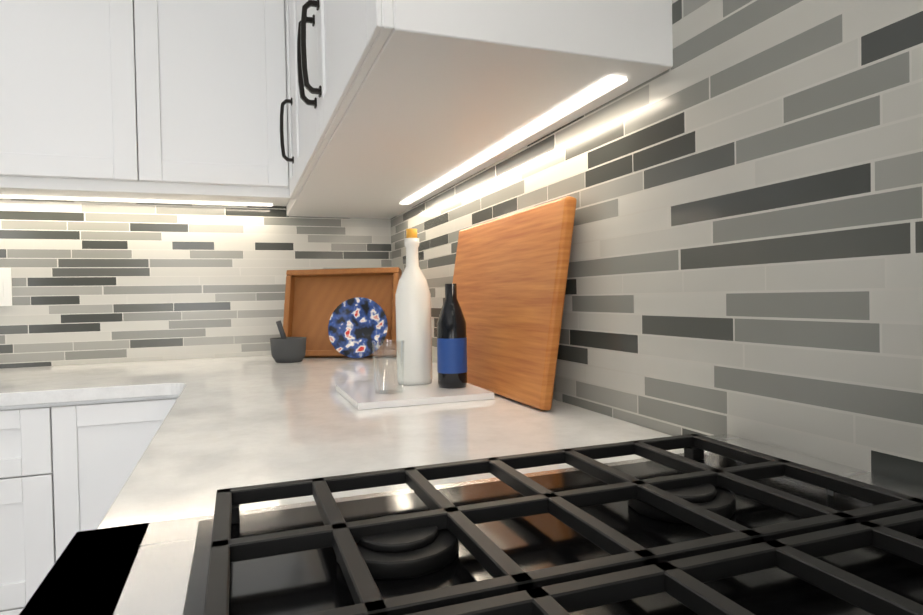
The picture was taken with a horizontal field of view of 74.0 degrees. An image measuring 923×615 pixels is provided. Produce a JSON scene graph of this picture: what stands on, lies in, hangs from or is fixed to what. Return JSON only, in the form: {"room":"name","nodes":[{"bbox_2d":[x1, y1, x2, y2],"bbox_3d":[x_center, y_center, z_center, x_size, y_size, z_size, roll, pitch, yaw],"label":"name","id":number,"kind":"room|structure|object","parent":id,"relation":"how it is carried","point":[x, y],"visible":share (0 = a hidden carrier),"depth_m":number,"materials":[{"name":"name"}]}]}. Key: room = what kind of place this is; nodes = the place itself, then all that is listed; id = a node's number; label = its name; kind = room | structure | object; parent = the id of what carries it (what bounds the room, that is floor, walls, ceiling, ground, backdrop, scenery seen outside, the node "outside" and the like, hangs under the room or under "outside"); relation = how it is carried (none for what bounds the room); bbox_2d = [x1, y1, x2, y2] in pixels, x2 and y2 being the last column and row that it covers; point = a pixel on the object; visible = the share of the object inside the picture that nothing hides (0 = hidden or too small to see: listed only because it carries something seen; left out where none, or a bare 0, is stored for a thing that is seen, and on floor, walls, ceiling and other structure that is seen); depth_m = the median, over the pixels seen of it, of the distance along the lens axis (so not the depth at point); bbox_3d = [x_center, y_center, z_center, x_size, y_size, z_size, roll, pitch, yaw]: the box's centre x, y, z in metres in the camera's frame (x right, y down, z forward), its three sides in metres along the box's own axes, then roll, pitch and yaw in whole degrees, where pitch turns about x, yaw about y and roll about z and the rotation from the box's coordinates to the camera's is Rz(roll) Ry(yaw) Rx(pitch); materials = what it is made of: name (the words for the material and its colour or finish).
{"room":"kitchen","nodes":[
{"label":"kitchen","id":0,"kind":"room"},
{"bbox_2d":[0,198,391,367],"bbox_3d":[-1.453,-0.276,1.996,2.777,2.760,0.158,-1,1,-20],"label":"wall","id":1,"kind":"structure","parent":0,"point":[97,282],"depth_m":2.07,"materials":[{"name":"grey tile"}]},
{"bbox_2d":[0,268,11,305],"bbox_3d":[-1.450,-0.064,1.911,0.075,0.120,0.007,-1,1,-20],"label":"outlet","id":2,"kind":"object","parent":1,"relation":"attached to","point":[5,287],"visible":1,"depth_m":1.91,"materials":[{"name":"white plastic"}]},
{"bbox_2d":[0,0,175,203],"bbox_3d":[-1.327,-0.997,1.742,0.866,1.307,0.401,-1,1,-20],"label":"upper cabinet","id":3,"kind":"object","parent":1,"relation":"attached to","point":[51,148],"depth_m":1.63,"materials":[{"name":"white wood"}]},
{"bbox_2d":[96,0,263,205],"bbox_3d":[-0.796,-1.011,1.911,0.484,1.307,0.448,-1,1,-20],"label":"upper cabinet","id":4,"kind":"object","parent":1,"relation":"attached to","point":[182,105],"depth_m":1.74,"materials":[{"name":"white wood"}]},
{"bbox_2d":[391,0,922,485],"bbox_3d":[1.018,-0.273,-0.947,0.158,2.760,7.085,-1,1,-20],"label":"wall","id":5,"kind":"structure","parent":0,"point":[741,180],"depth_m":0.71,"materials":[{"name":"grey tile"}]},
{"bbox_2d":[260,0,424,207],"bbox_3d":[-0.320,-1.000,1.762,0.468,1.342,0.267,-1,1,-20],"label":"upper cabinet","id":6,"kind":"object","parent":5,"relation":"attached to","point":[275,86],"depth_m":1.82,"materials":[{"name":"white wood"}]},
{"bbox_2d":[288,0,672,199],"bbox_3d":[-0.099,-0.995,1.245,0.408,1.342,1.067,-1,1,-20],"label":"upper cabinet","id":7,"kind":"object","parent":5,"relation":"attached to","point":[383,109],"depth_m":0.91,"materials":[{"name":"white wood"}]},
{"bbox_3d":[-3.155,1.236,-0.801,7.967,0.100,10.200,-1,1,-20],"label":"floor","id":8,"kind":"structure","parent":0,"visible":0},
{"bbox_2d":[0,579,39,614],"bbox_3d":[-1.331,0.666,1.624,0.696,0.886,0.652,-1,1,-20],"label":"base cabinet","id":9,"kind":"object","parent":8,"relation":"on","point":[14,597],"depth_m":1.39,"materials":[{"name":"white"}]},
{"bbox_2d":[0,355,683,586],"bbox_3d":[-0.728,0.202,1.277,1.613,0.030,1.698,-1,1,-20],"label":"countertop","id":10,"kind":"structure","parent":9,"relation":"on","point":[84,447],"depth_m":1.16,"materials":[{"name":"white stone"}]},
{"bbox_2d":[270,320,305,362],"bbox_3d":[-0.552,0.106,1.951,0.112,0.132,0.112,-1,1,-20],"label":"mortar","id":11,"kind":"object","parent":10,"relation":"on","point":[284,349],"visible":1,"depth_m":1.91,"materials":[{"name":"grey stone"}]},
{"bbox_2d":[283,267,401,356],"bbox_3d":[-0.407,0.018,2.084,0.400,0.301,0.103,-1,1,8],"label":"wooden tray","id":12,"kind":"object","parent":10,"relation":"on","point":[315,299],"visible":0.58,"depth_m":2.10,"materials":[{"name":"wood"}]},
{"bbox_2d":[328,297,387,357],"bbox_3d":[-0.336,0.065,1.979,0.177,0.196,0.102,-1,1,-20],"label":"decorative plate","id":13,"kind":"object","parent":10,"relation":"on","point":[357,326],"visible":0.94,"depth_m":1.99,"materials":[{"name":"blue ceramic"}]},
{"bbox_2d":[452,196,576,410],"bbox_3d":[0.072,-0.010,1.284,0.077,0.362,0.540,-1,1,-20],"label":"cutting board","id":14,"kind":"object","parent":10,"relation":"on","point":[510,275],"visible":0.79,"depth_m":1.16,"materials":[{"name":"brown wood"}]},
{"bbox_2d":[19,434,922,614],"bbox_3d":[0.114,0.630,0.235,0.764,0.949,0.840,-1,1,-20],"label":"range","id":15,"kind":"object","parent":8,"relation":"on","point":[724,524],"visible":1,"depth_m":0.43,"materials":[{"name":"black metal"}]}
]}

